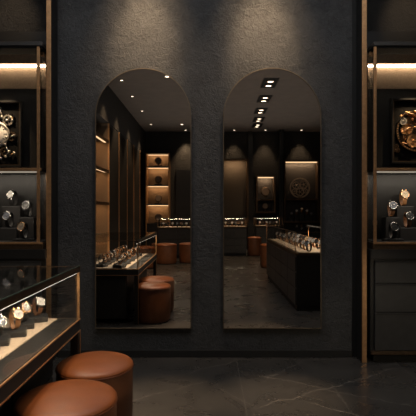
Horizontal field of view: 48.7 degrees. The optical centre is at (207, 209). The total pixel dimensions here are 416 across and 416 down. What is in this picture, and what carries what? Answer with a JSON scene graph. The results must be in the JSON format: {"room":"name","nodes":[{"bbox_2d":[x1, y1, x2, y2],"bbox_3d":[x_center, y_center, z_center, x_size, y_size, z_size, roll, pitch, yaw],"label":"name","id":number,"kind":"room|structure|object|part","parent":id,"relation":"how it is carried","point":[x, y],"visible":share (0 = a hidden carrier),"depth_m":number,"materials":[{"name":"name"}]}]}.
{"room":"shop","nodes":[
{"label":"shop","id":0,"kind":"room"},
{"bbox_2d":[0,0,415,356],"bbox_3d":[0.965,-0.625,4.075,6.770,3.750,0.330,0,0,0],"label":"wall","id":1,"kind":"structure","parent":0,"point":[206,46],"depth_m":3.91,"materials":[{"name":"grey paint"}]},
{"bbox_2d":[46,0,56,359],"bbox_3d":[-1.304,-0.625,3.835,0.038,3.750,0.150,0,0,0],"label":"trim","id":2,"kind":"structure","parent":1,"relation":"attached to","point":[51,5],"depth_m":3.78,"materials":[{"name":"brown metal"}]},
{"bbox_2d":[95,68,190,328],"bbox_3d":[-0.547,-0.097,3.894,0.812,2.200,0.032,0,0,0],"label":"arched mirror","id":3,"kind":"object","parent":1,"relation":"attached to","point":[143,115],"visible":1,"depth_m":3.88,"materials":[{"name":"clear mirror"}]},
{"bbox_2d":[58,350,351,356],"bbox_3d":[-0.025,1.219,3.903,2.499,0.062,0.014,0,0,0],"label":"baseboard","id":4,"kind":"structure","parent":1,"relation":"attached to","point":[61,353],"depth_m":3.90,"materials":[{"name":"black"}]},
{"bbox_2d":[223,68,321,328],"bbox_3d":[0.542,-0.099,3.894,0.830,2.203,0.032,0,0,0],"label":"arched mirror","id":5,"kind":"object","parent":1,"relation":"attached to","point":[272,118],"visible":1,"depth_m":3.88,"materials":[{"name":"clear mirror"}]},
{"bbox_2d":[356,0,366,362],"bbox_3d":[1.280,-0.625,3.835,0.039,3.750,0.150,0,0,0],"label":"trim","id":6,"kind":"structure","parent":1,"relation":"attached to","point":[361,5],"depth_m":3.78,"materials":[{"name":"brown metal"}]},
{"bbox_2d":[51,356,415,415],"bbox_3d":[0.965,1.290,-1.300,6.970,0.080,11.400,0,0,0],"label":"floor","id":7,"kind":"structure","parent":0,"point":[162,386],"depth_m":3.26,"materials":[{"name":"stone"}]},
{"bbox_2d":[0,31,46,317],"bbox_3d":[-1.808,-0.175,3.929,0.983,2.850,0.411,0,0,0],"label":"display cabinet","id":8,"kind":"object","parent":7,"relation":"on","point":[22,53],"depth_m":4.08,"materials":[{"name":"black paint"}]},
{"bbox_2d":[2,211,13,227],"bbox_3d":[-1.695,0.078,3.923,0.082,0.142,0.091,0,0,17],"label":"wristwatch","id":9,"kind":"object","parent":8,"relation":"on","point":[6,215],"visible":1,"depth_m":3.90,"materials":[{"name":"metal"}]},
{"bbox_3d":[-1.696,0.204,3.930,0.160,0.108,0.090,0,0,0],"label":"display plinth","id":10,"kind":"part","parent":8,"relation":"part of","materials":[{"name":"black fabric"}]},
{"bbox_2d":[0,100,22,166],"bbox_3d":[-1.885,-0.674,4.085,0.470,0.585,0.050,0,0,0],"label":"framed artwork","id":11,"kind":"object","parent":8,"relation":"attached to","point":[11,111],"visible":1,"depth_m":4.09,"materials":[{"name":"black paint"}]},
{"bbox_3d":[-1.885,-0.674,4.085,0.442,0.557,0.042,0,0,0],"label":"trim","id":12,"kind":"part","parent":11,"relation":"part of","materials":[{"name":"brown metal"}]},
{"bbox_2d":[7,190,17,205],"bbox_3d":[-1.712,-0.106,4.043,0.082,0.142,0.091,0,0,20],"label":"wristwatch","id":13,"kind":"object","parent":8,"relation":"on","point":[10,193],"visible":1,"depth_m":4.02,"materials":[{"name":"metal"}]},
{"bbox_3d":[-1.712,0.111,4.050,0.160,0.293,0.100,0,0,0],"label":"display plinth","id":14,"kind":"part","parent":8,"relation":"part of","materials":[{"name":"black fabric"}]},
{"bbox_2d":[0,171,36,172],"bbox_3d":[-1.837,-0.310,3.758,0.925,0.012,0.012,0,0,0],"label":"light","id":15,"kind":"object","parent":8,"relation":"attached to","point":[0,171],"depth_m":3.75,"materials":[{"name":"white plastic"}]},
{"bbox_3d":[-1.823,0.990,3.748,0.931,0.305,0.024,0,0,0],"label":"drawer","id":16,"kind":"part","parent":8,"relation":"part of","materials":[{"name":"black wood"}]},
{"bbox_3d":[-1.823,0.716,3.748,0.931,0.227,0.024,0,0,0],"label":"drawer","id":17,"kind":"part","parent":8,"relation":"part of","materials":[{"name":"black wood"}]},
{"bbox_3d":[-1.823,0.504,3.748,0.931,0.180,0.024,0,0,0],"label":"drawer","id":18,"kind":"part","parent":8,"relation":"part of","materials":[{"name":"black wood"}]},
{"bbox_2d":[17,222,28,238],"bbox_3d":[-1.531,0.167,3.823,0.082,0.142,0.091,0,0,17],"label":"wristwatch","id":19,"kind":"object","parent":8,"relation":"on","point":[21,226],"visible":1,"depth_m":3.80,"materials":[{"name":"gold metal"}]},
{"bbox_3d":[-1.823,-1.324,3.815,0.953,0.016,0.160,0,0,0],"label":"rail","id":20,"kind":"part","parent":8,"relation":"part of","materials":[{"name":"black wood"}]},
{"bbox_2d":[0,169,45,174],"bbox_3d":[-1.833,-0.328,3.937,0.935,0.024,0.373,0,0,0],"label":"shelf","id":21,"kind":"object","parent":8,"relation":"attached to","point":[2,171],"depth_m":3.75,"materials":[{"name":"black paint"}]},
{"bbox_3d":[-1.823,-1.178,4.122,0.955,0.186,0.006,0,0,0],"label":"lit panel","id":22,"kind":"part","parent":8,"relation":"part of","materials":[{"name":"brown metal"}]},
{"bbox_2d":[0,55,45,66],"bbox_3d":[-1.820,-1.331,4.101,0.960,0.104,0.041,0,0,0],"label":"light","id":23,"kind":"object","parent":8,"relation":"attached to","point":[5,60],"depth_m":4.08,"materials":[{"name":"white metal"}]},
{"bbox_3d":[-1.532,0.248,3.830,0.160,0.020,0.080,0,0,0],"label":"display plinth","id":24,"kind":"part","parent":8,"relation":"part of","materials":[{"name":"black fabric"}]},
{"bbox_2d":[0,249,46,258],"bbox_3d":[-1.808,0.359,3.930,0.983,0.078,0.410,0,0,0],"label":"countertop","id":25,"kind":"structure","parent":8,"relation":"on","point":[4,253],"depth_m":3.73,"materials":[{"name":"black paint"}]},
{"bbox_2d":[22,201,32,216],"bbox_3d":[-1.556,-0.010,3.983,0.082,0.142,0.091,0,0,14],"label":"wristwatch","id":26,"kind":"object","parent":8,"relation":"on","point":[26,204],"visible":1,"depth_m":3.96,"materials":[{"name":"metal"}]},
{"bbox_3d":[-1.557,0.159,3.990,0.130,0.197,0.100,0,0,0],"label":"display plinth","id":27,"kind":"part","parent":8,"relation":"part of","materials":[{"name":"black fabric"}]},
{"bbox_3d":[-1.379,-0.531,3.740,0.023,1.591,0.020,0,0,0],"label":"post","id":28,"kind":"part","parent":8,"relation":"part of","materials":[{"name":"brown metal"}]},
{"bbox_2d":[0,265,80,415],"bbox_3d":[-1.129,0.789,1.847,0.741,0.922,1.793,0,0,0],"label":"display table","id":29,"kind":"object","parent":7,"relation":"on","point":[26,364],"visible":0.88,"depth_m":2.18,"materials":[{"name":"brown metal"}]},
{"bbox_2d":[0,334,10,346],"bbox_3d":[-1.005,0.623,2.190,0.115,0.032,0.105,0,0,-20],"label":"block","id":30,"kind":"object","parent":29,"relation":"on","point":[5,339],"visible":1,"depth_m":2.16,"materials":[{"name":"black leather"}]},
{"bbox_2d":[0,314,6,336],"bbox_3d":[-0.997,0.553,2.188,0.078,0.109,0.065,0,0,32],"label":"wristwatch","id":31,"kind":"object","parent":30,"relation":"on","point":[3,321],"visible":1,"depth_m":2.18,"materials":[{"name":"metal"}]},
{"bbox_3d":[-0.905,0.839,1.833,0.013,0.232,0.545,0,0,0],"label":"drawer","id":32,"kind":"part","parent":29,"relation":"part of","materials":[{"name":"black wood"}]},
{"bbox_2d":[2,326,26,337],"bbox_3d":[-0.985,0.623,2.345,0.115,0.032,0.105,0,0,-20],"label":"block","id":33,"kind":"object","parent":29,"relation":"on","point":[21,331],"visible":0.68,"depth_m":2.31,"materials":[{"name":"black leather"}]},
{"bbox_2d":[9,307,24,329],"bbox_3d":[-0.977,0.553,2.343,0.078,0.109,0.065,0,0,32],"label":"wristwatch","id":34,"kind":"object","parent":33,"relation":"on","point":[18,314],"visible":1,"depth_m":2.34,"materials":[{"name":"brown leather"}]},
{"bbox_2d":[14,319,33,328],"bbox_3d":[-1.005,0.623,2.500,0.115,0.032,0.105,0,0,-20],"label":"block","id":35,"kind":"object","parent":29,"relation":"on","point":[29,323],"visible":0.48,"depth_m":2.47,"materials":[{"name":"black leather"}]},
{"bbox_2d":[18,301,31,321],"bbox_3d":[-0.997,0.553,2.498,0.078,0.109,0.065,0,0,32],"label":"wristwatch","id":36,"kind":"object","parent":35,"relation":"on","point":[26,307],"visible":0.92,"depth_m":2.49,"materials":[{"name":"gold metal"}]},
{"bbox_3d":[-0.905,0.839,2.393,0.013,0.232,0.545,0,0,0],"label":"drawer","id":37,"kind":"part","parent":29,"relation":"part of","materials":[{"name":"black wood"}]},
{"bbox_3d":[-0.905,1.077,2.393,0.013,0.225,0.545,0,0,0],"label":"drawer","id":38,"kind":"part","parent":29,"relation":"part of","materials":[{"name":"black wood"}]},
{"bbox_2d":[28,313,47,322],"bbox_3d":[-0.985,0.623,2.655,0.115,0.032,0.105,0,0,-20],"label":"block","id":39,"kind":"object","parent":29,"relation":"on","point":[43,317],"visible":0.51,"depth_m":2.62,"materials":[{"name":"black leather"}]},
{"bbox_2d":[32,296,45,315],"bbox_3d":[-0.977,0.553,2.653,0.078,0.109,0.065,0,0,32],"label":"wristwatch","id":40,"kind":"object","parent":39,"relation":"on","point":[40,301],"visible":1,"depth_m":2.65,"materials":[{"name":"leather"}]},
{"bbox_3d":[-1.139,0.338,2.736,0.722,0.007,0.008,0,0,0],"label":"rail","id":41,"kind":"part","parent":29,"relation":"part of","materials":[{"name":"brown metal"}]},
{"bbox_3d":[-0.770,0.351,1.845,0.016,0.034,1.790,0,0,0],"label":"rail","id":42,"kind":"part","parent":29,"relation":"part of","materials":[{"name":"brown metal"}]},
{"bbox_3d":[-0.784,0.982,2.717,0.045,0.537,0.045,0,0,0],"label":"leg","id":43,"kind":"part","parent":29,"relation":"part of","materials":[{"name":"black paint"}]},
{"bbox_3d":[-0.768,0.488,2.734,0.012,0.309,0.012,0,0,0],"label":"post","id":44,"kind":"part","parent":29,"relation":"part of","materials":[{"name":"brown metal"}]},
{"bbox_2d":[13,379,117,415],"bbox_3d":[-0.640,1.036,2.090,0.452,0.427,0.452,0,0,0],"label":"stool","id":45,"kind":"object","parent":7,"relation":"on","point":[73,397],"visible":1,"depth_m":2.02,"materials":[{"name":"brown leather"}]},
{"bbox_2d":[55,351,133,415],"bbox_3d":[-0.628,1.036,2.560,0.424,0.427,0.424,0,0,0],"label":"stool","id":46,"kind":"object","parent":7,"relation":"on","point":[115,369],"visible":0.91,"depth_m":2.46,"materials":[{"name":"brown leather"}]},
{"bbox_2d":[56,351,132,379],"bbox_3d":[-0.628,0.849,2.560,0.419,0.051,0.419,0,0,0],"label":"seat cushion","id":47,"kind":"object","parent":46,"relation":"on","point":[94,365],"depth_m":2.46,"materials":[{"name":"leather"}]},
{"bbox_2d":[367,31,415,360],"bbox_3d":[1.808,-0.175,3.929,0.983,2.850,0.411,0,0,0],"label":"display cabinet","id":48,"kind":"object","parent":7,"relation":"on","point":[391,55],"depth_m":3.80,"materials":[{"name":"black paint"}]},
{"bbox_3d":[1.345,-0.531,3.885,0.010,1.591,0.010,0,0,0],"label":"post","id":49,"kind":"part","parent":48,"relation":"part of","materials":[{"name":"brown metal"}]},
{"bbox_3d":[1.357,-0.531,3.740,0.023,1.591,0.020,0,0,0],"label":"post","id":50,"kind":"part","parent":48,"relation":"part of","materials":[{"name":"brown metal"}]},
{"bbox_3d":[1.587,0.159,3.990,0.130,0.197,0.100,0,0,0],"label":"display plinth","id":51,"kind":"part","parent":48,"relation":"part of","materials":[{"name":"black fabric"}]},
{"bbox_3d":[1.823,-1.324,3.815,0.953,0.016,0.160,0,0,0],"label":"rail","id":52,"kind":"part","parent":48,"relation":"part of","materials":[{"name":"black wood"}]},
{"bbox_2d":[367,248,415,258],"bbox_3d":[1.808,0.359,3.930,0.983,0.078,0.410,0,0,0],"label":"countertop","id":53,"kind":"structure","parent":48,"relation":"on","point":[371,253],"depth_m":3.73,"materials":[{"name":"black paint"}]},
{"bbox_3d":[1.817,-0.667,4.129,0.965,1.865,0.012,0,0,0],"label":"panel","id":54,"kind":"part","parent":48,"relation":"part of","materials":[{"name":"black wood"}]},
{"bbox_2d":[368,169,415,174],"bbox_3d":[1.833,-0.328,3.937,0.935,0.024,0.373,0,0,0],"label":"shelf","id":55,"kind":"object","parent":48,"relation":"attached to","point":[370,171],"depth_m":3.75,"materials":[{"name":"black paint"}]},
{"bbox_3d":[1.823,-1.178,4.122,0.955,0.186,0.006,0,0,0],"label":"lit panel","id":56,"kind":"part","parent":48,"relation":"part of","materials":[{"name":"brown metal"}]},
{"bbox_2d":[368,55,415,66],"bbox_3d":[1.820,-1.331,4.101,0.960,0.104,0.041,0,0,0],"label":"light","id":57,"kind":"object","parent":48,"relation":"attached to","point":[382,60],"depth_m":4.08,"materials":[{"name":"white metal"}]},
{"bbox_2d":[387,201,397,216],"bbox_3d":[1.591,-0.010,3.983,0.082,0.142,0.091,0,0,-3],"label":"wristwatch","id":58,"kind":"object","parent":48,"relation":"on","point":[392,205],"visible":1,"depth_m":3.96,"materials":[{"name":"metal"}]},
{"bbox_3d":[1.536,0.248,3.830,0.160,0.020,0.080,0,0,0],"label":"display plinth","id":59,"kind":"part","parent":48,"relation":"part of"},
{"bbox_2d":[388,222,399,238],"bbox_3d":[1.540,0.167,3.824,0.082,0.142,0.091,0,0,-6],"label":"wristwatch","id":60,"kind":"object","parent":48,"relation":"on","point":[393,226],"visible":1,"depth_m":3.79,"materials":[{"name":"metal"}]},
{"bbox_3d":[1.823,0.990,3.748,0.931,0.305,0.024,0,0,0],"label":"drawer","id":61,"kind":"part","parent":48,"relation":"part of","materials":[{"name":"black wood"}]},
{"bbox_3d":[1.823,0.716,3.748,0.931,0.227,0.024,0,0,0],"label":"drawer","id":62,"kind":"part","parent":48,"relation":"part of","materials":[{"name":"black wood"}]},
{"bbox_3d":[1.823,0.504,3.748,0.931,0.180,0.024,0,0,0],"label":"drawer","id":63,"kind":"part","parent":48,"relation":"part of","materials":[{"name":"black wood"}]},
{"bbox_2d":[377,171,415,172],"bbox_3d":[1.837,-0.310,3.758,0.925,0.012,0.012,0,0,0],"label":"light","id":64,"kind":"object","parent":48,"relation":"attached to","point":[377,171],"depth_m":3.75,"materials":[{"name":"white plastic"}]},
{"bbox_2d":[390,98,415,163],"bbox_3d":[1.854,-0.701,4.082,0.460,0.575,0.057,0,0,0],"label":"clock","id":65,"kind":"object","parent":48,"relation":"attached to","point":[402,110],"visible":1,"depth_m":4.09,"materials":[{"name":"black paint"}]},
{"bbox_3d":[1.717,0.111,4.050,0.150,0.293,0.100,0,0,0],"label":"display plinth","id":66,"kind":"part","parent":48,"relation":"part of","materials":[{"name":"black fabric"}]},
{"bbox_2d":[399,190,409,205],"bbox_3d":[1.720,-0.106,4.043,0.082,0.142,0.091,0,0,-3],"label":"wristwatch","id":67,"kind":"object","parent":48,"relation":"on","point":[404,194],"visible":1,"depth_m":4.01,"materials":[{"name":"gold metal"}]},
{"bbox_3d":[1.704,0.204,3.930,0.160,0.108,0.090,0,0,0],"label":"display plinth","id":68,"kind":"part","parent":48,"relation":"part of","materials":[{"name":"black fabric"}]},
{"bbox_2d":[403,211,414,227],"bbox_3d":[1.708,0.078,3.924,0.082,0.142,0.091,0,0,-9],"label":"wristwatch","id":69,"kind":"object","parent":48,"relation":"on","point":[409,215],"visible":1,"depth_m":3.90,"materials":[{"name":"metal"}]}
]}

